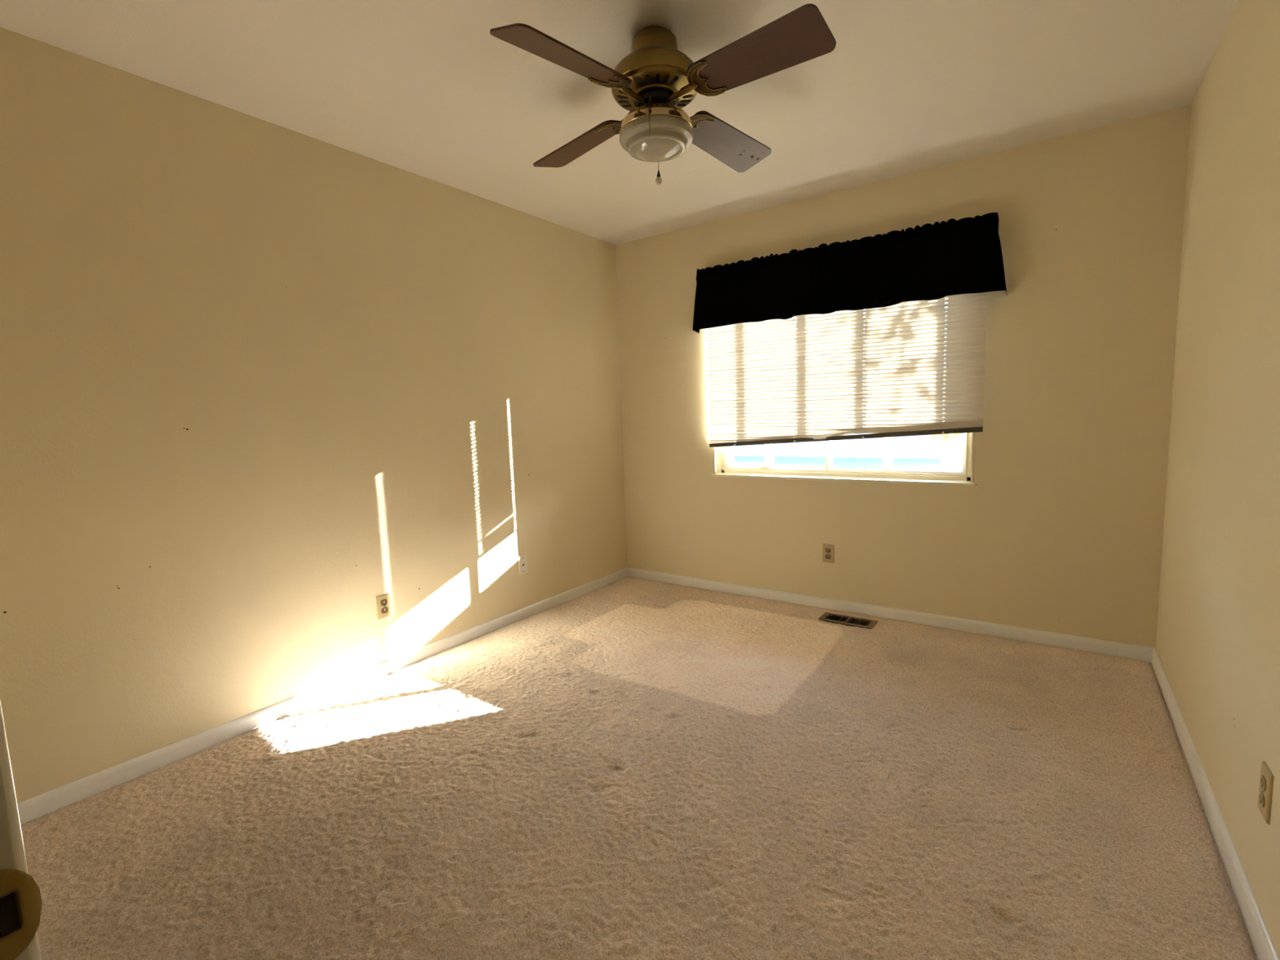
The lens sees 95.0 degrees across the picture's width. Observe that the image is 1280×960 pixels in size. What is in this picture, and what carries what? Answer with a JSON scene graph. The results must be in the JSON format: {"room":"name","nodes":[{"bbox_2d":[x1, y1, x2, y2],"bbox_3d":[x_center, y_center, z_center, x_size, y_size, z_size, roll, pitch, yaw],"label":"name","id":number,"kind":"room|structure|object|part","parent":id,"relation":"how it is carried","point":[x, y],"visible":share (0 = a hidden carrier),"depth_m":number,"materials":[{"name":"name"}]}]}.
{"room":"empty bedroom","nodes":[
{"label":"empty bedroom","id":0,"kind":"room"},
{"bbox_2d":[0,26,626,803],"bbox_3d":[-1.560,-0.224,2.460,0.120,2.640,5.220,3,8,35],"label":"wall","id":1,"kind":"structure","parent":0,"point":[262,383],"depth_m":2.34,"materials":[{"name":"beige paint"}]},
{"bbox_2d":[17,567,627,825],"bbox_3d":[-1.092,0.898,3.082,0.012,0.079,3.479,3,8,35],"label":"baseboard","id":2,"kind":"structure","parent":1,"relation":"attached to","point":[37,806],"depth_m":2.42,"materials":[{"name":"white paint"}]},
{"bbox_2d":[376,593,391,619],"bbox_3d":[-1.244,0.615,2.852,0.009,0.115,0.070,3,8,35],"label":"wall outlet","id":3,"kind":"object","parent":1,"relation":"attached to","point":[383,602],"visible":1,"depth_m":2.85,"materials":[{"name":"beige plastic"}]},
{"bbox_2d":[380,599,387,605],"bbox_3d":[-1.242,0.596,2.848,0.003,0.028,0.034,3,8,35],"label":"receptacle","id":4,"kind":"object","parent":3,"relation":"attached to","point":[383,602],"depth_m":2.85,"materials":[{"name":"beige plastic"}]},
{"bbox_2d":[381,607,387,613],"bbox_3d":[-1.241,0.634,2.853,0.003,0.028,0.034,3,8,35],"label":"receptacle","id":5,"kind":"object","parent":3,"relation":"attached to","point":[384,610],"depth_m":2.85,"materials":[{"name":"beige plastic"}]},
{"bbox_2d":[518,554,528,574],"bbox_3d":[-0.715,0.520,3.596,0.008,0.115,0.070,3,8,35],"label":"phone jack plate","id":6,"kind":"object","parent":1,"relation":"attached to","point":[522,560],"visible":1,"depth_m":3.59,"materials":[{"name":"white plastic"}]},
{"bbox_2d":[0,0,1238,244],"bbox_3d":[-0.339,-1.421,1.358,3.296,0.100,5.340,3,8,35],"label":"ceiling","id":7,"kind":"structure","parent":0,"point":[424,88],"depth_m":2.15,"materials":[{"name":"paint"}]},
{"bbox_2d":[489,3,835,185],"bbox_3d":[0.059,-1.237,1.930,0.932,0.414,0.943,-2,6,-2],"label":"ceiling fan","id":8,"kind":"object","parent":7,"relation":"hanging from","point":[654,82],"visible":1,"depth_m":1.81,"materials":[{"name":"brown wood"}]},
{"bbox_3d":[-0.204,-1.186,1.651,0.158,0.006,0.430,25,25,37],"label":"blade","id":9,"kind":"part","parent":8,"relation":"part of","materials":[{"name":"brown wood"}]},
{"bbox_3d":[-0.221,-1.251,2.195,0.430,0.006,0.158,1,20,45],"label":"blade","id":10,"kind":"part","parent":8,"relation":"part of","materials":[{"name":"brown wood"}]},
{"bbox_3d":[-0.024,-1.219,1.850,0.021,0.024,0.123,4,8,41],"label":"arm","id":11,"kind":"part","parent":8,"relation":"part of","materials":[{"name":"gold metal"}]},
{"bbox_3d":[0.055,-1.113,1.943,0.245,0.083,0.245,3,8,35],"label":"lamp shade","id":12,"kind":"part","parent":8,"relation":"part of","materials":[{"name":"white glass"}]},
{"bbox_3d":[0.067,-1.057,2.075,0.024,0.025,0.024,3,8,35],"label":"pull knob","id":13,"kind":"part","parent":8,"relation":"part of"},
{"bbox_3d":[0.130,-1.224,1.853,0.123,0.023,0.021,4,9,42],"label":"arm","id":14,"kind":"part","parent":8,"relation":"part of","materials":[{"name":"gold metal"}]},
{"bbox_3d":[0.318,-1.263,2.199,0.430,0.006,0.158,-4,-8,-45],"label":"blade","id":15,"kind":"part","parent":8,"relation":"part of","materials":[{"name":"brown wood"}]},
{"bbox_3d":[0.329,-1.205,1.671,0.430,0.007,0.158,8,-6,43],"label":"blade","id":16,"kind":"part","parent":8,"relation":"part of","materials":[{"name":"brown wood"}]},
{"bbox_2d":[20,576,1257,959],"bbox_3d":[0.117,0.987,2.160,3.056,0.026,3.599,3,8,35],"label":"floor","id":17,"kind":"structure","parent":0,"point":[627,768],"depth_m":1.80,"materials":[{"name":"beige carpet"}]},
{"bbox_2d":[817,612,877,628],"bbox_3d":[1.194,0.812,3.374,0.300,0.016,0.133,3,8,35],"label":"floor vent","id":18,"kind":"object","parent":17,"relation":"in","point":[825,617],"visible":1,"depth_m":3.37,"materials":[{"name":"brown metal"}]},
{"bbox_2d":[615,104,1191,647],"bbox_3d":[1.176,-0.438,3.572,3.056,2.640,0.220,3,8,35],"label":"wall","id":19,"kind":"structure","parent":0,"point":[1060,527],"depth_m":2.97,"materials":[{"name":"beige paint"}]},
{"bbox_2d":[822,543,834,563],"bbox_3d":[1.146,0.448,3.572,0.070,0.115,0.009,3,8,35],"label":"wall outlet","id":20,"kind":"object","parent":19,"relation":"attached to","point":[828,549],"visible":1,"depth_m":3.57,"materials":[{"name":"beige plastic"}]},
{"bbox_2d":[825,554,831,559],"bbox_3d":[1.145,0.467,3.572,0.034,0.028,0.003,3,8,35],"label":"receptacle","id":21,"kind":"object","parent":20,"relation":"attached to","point":[827,556],"depth_m":3.57,"materials":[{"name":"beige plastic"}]},
{"bbox_2d":[825,547,831,552],"bbox_3d":[1.144,0.429,3.568,0.034,0.028,0.003,3,8,35],"label":"receptacle","id":22,"kind":"object","parent":20,"relation":"attached to","point":[827,549],"depth_m":3.57,"materials":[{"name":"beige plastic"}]},
{"bbox_2d":[711,472,974,486],"bbox_3d":[1.148,-0.008,3.560,1.552,0.018,0.117,3,8,35],"label":"sill","id":23,"kind":"structure","parent":19,"relation":"attached to","point":[851,479],"depth_m":3.45,"materials":[{"name":"beige paint"}]},
{"bbox_2d":[713,430,974,483],"bbox_3d":[1.108,-0.637,3.458,1.528,1.256,0.007,3,8,35],"label":"trim","id":24,"kind":"structure","parent":19,"relation":"attached to","point":[973,433],"depth_m":3.08,"materials":[{"name":"beige paint"}]},
{"bbox_2d":[720,430,972,480],"bbox_3d":[1.182,-0.649,3.562,1.518,1.260,0.094,3,8,35],"label":"window","id":25,"kind":"structure","parent":19,"relation":"in","point":[728,464],"depth_m":3.57,"materials":[{"name":"white plastic"}]},
{"bbox_3d":[0.716,-0.669,3.892,0.318,1.202,0.022,3,8,35],"label":"sliding sash","id":26,"kind":"part","parent":25,"relation":"part of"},
{"bbox_3d":[1.008,-0.665,3.716,0.424,1.190,0.020,3,8,35],"label":"sliding sash","id":27,"kind":"part","parent":25,"relation":"part of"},
{"bbox_3d":[1.461,-0.634,3.368,0.766,1.204,0.020,3,8,35],"label":"fixed sash","id":28,"kind":"part","parent":25,"relation":"part of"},
{"bbox_2d":[706,292,987,447],"bbox_3d":[1.097,-0.739,3.414,1.585,1.107,0.060,3,8,35],"label":"mini blind","id":29,"kind":"object","parent":19,"relation":"attached to","point":[904,373],"visible":0.66,"depth_m":3.35,"materials":[{"name":"white plastic"}]},
{"bbox_3d":[1.111,-0.245,3.465,1.581,0.114,0.018,3,8,35],"label":"rail","id":30,"kind":"part","parent":29,"relation":"part of","materials":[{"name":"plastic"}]},
{"bbox_3d":[1.254,-0.750,3.288,0.001,1.012,0.001,3,8,35],"label":"ladder cord","id":31,"kind":"part","parent":29,"relation":"part of","materials":[{"name":"white fabric"}]},
{"bbox_3d":[1.588,-0.747,3.051,0.001,0.989,0.001,3,8,35],"label":"ladder cord","id":32,"kind":"part","parent":29,"relation":"part of","materials":[{"name":"white fabric"}]},
{"bbox_2d":[692,212,1007,333],"bbox_3d":[1.073,-1.139,3.351,1.746,0.398,0.100,3,8,35],"label":"valance","id":33,"kind":"object","parent":19,"relation":"attached to","point":[937,260],"visible":1,"depth_m":3.21,"materials":[{"name":"black fabric"}]},
{"bbox_2d":[627,567,1155,662],"bbox_3d":[1.149,0.765,3.610,3.056,0.079,0.012,3,8,35],"label":"baseboard","id":34,"kind":"structure","parent":19,"relation":"attached to","point":[1143,653],"depth_m":3.30,"materials":[{"name":"white paint"}]},
{"bbox_2d":[1155,0,1279,958],"bbox_3d":[1.035,-0.107,0.633,0.120,2.640,5.220,3,8,35],"label":"wall","id":35,"kind":"structure","parent":0,"point":[1217,646],"depth_m":1.70,"materials":[{"name":"beige paint"}]},
{"bbox_2d":[1151,648,1279,959],"bbox_3d":[1.395,1.010,1.330,0.012,0.079,3.479,3,8,35],"label":"baseboard","id":36,"kind":"structure","parent":35,"relation":"attached to","point":[1264,946],"depth_m":1.59,"materials":[{"name":"white paint"}]},
{"bbox_2d":[1257,760,1274,824],"bbox_3d":[1.402,0.700,1.317,0.009,0.115,0.070,3,8,35],"label":"wall outlet","id":37,"kind":"object","parent":35,"relation":"attached to","point":[1266,780],"visible":1,"depth_m":1.30,"materials":[{"name":"beige plastic"}]},
{"bbox_2d":[1258,791,1265,807],"bbox_3d":[1.401,0.719,1.321,0.003,0.028,0.034,3,8,35],"label":"receptacle","id":38,"kind":"object","parent":37,"relation":"attached to","point":[1261,794],"depth_m":1.32,"materials":[{"name":"beige plastic"}]},
{"bbox_2d":[1260,775,1266,791],"bbox_3d":[1.399,0.680,1.316,0.003,0.028,0.034,3,8,35],"label":"receptacle","id":39,"kind":"object","parent":37,"relation":"attached to","point":[1263,778],"depth_m":1.31,"materials":[{"name":"beige plastic"}]},
{"bbox_3d":[-0.923,0.009,0.621,3.056,2.540,0.120,3,8,35],"label":"wall","id":40,"kind":"structure","parent":0,"visible":0},
{"bbox_2d":[0,699,42,959],"bbox_3d":[-0.071,0.176,0.041,0.886,2.100,0.149,3,8,35],"label":"door","id":41,"kind":"structure","parent":40,"relation":"in","point":[20,900],"depth_m":0.32,"materials":[{"name":"white paint"}]},
{"bbox_3d":[-0.355,0.238,0.305,0.004,0.058,0.062,3,8,35],"label":"strike plate","id":42,"kind":"part","parent":41,"relation":"part of","materials":[{"name":"gold metal"}]},
{"label":"outside","id":43,"kind":"structure","parent":0,"visible":0},
{"bbox_2d":[733,456,940,471],"bbox_3d":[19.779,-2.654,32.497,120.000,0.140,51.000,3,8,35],"label":"driveway","id":44,"kind":"structure","parent":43,"point":[922,464],"depth_m":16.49,"materials":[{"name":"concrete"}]},
{"bbox_2d":[733,311,947,458],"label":"window","id":45,"kind":"structure","parent":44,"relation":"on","point":[920,446],"depth_m":17.94,"materials":[{"name":"clear glass"}]},
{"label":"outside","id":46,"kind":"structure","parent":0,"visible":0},
{"bbox_3d":[2.574,0.599,8.278,120.000,0.150,8.770,3,8,35],"label":"lawn","id":47,"kind":"structure","parent":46,"visible":0},
{"bbox_2d":[926,464,940,471],"bbox_3d":[4.000,0.159,7.911,1.047,0.765,1.159,-5,7,-27],"label":"shrub","id":48,"kind":"object","parent":47,"relation":"on","point":[929,468],"visible":0.02,"depth_m":7.88,"materials":[{"name":"grey plant"}]},
{"bbox_2d":[924,379,964,471],"bbox_3d":[3.190,-2.280,5.213,4.622,6.245,3.849,3,8,35],"label":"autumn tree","id":49,"kind":"object","parent":47,"relation":"on","point":[952,447],"visible":0.02,"depth_m":5.47,"materials":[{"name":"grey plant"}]}
]}

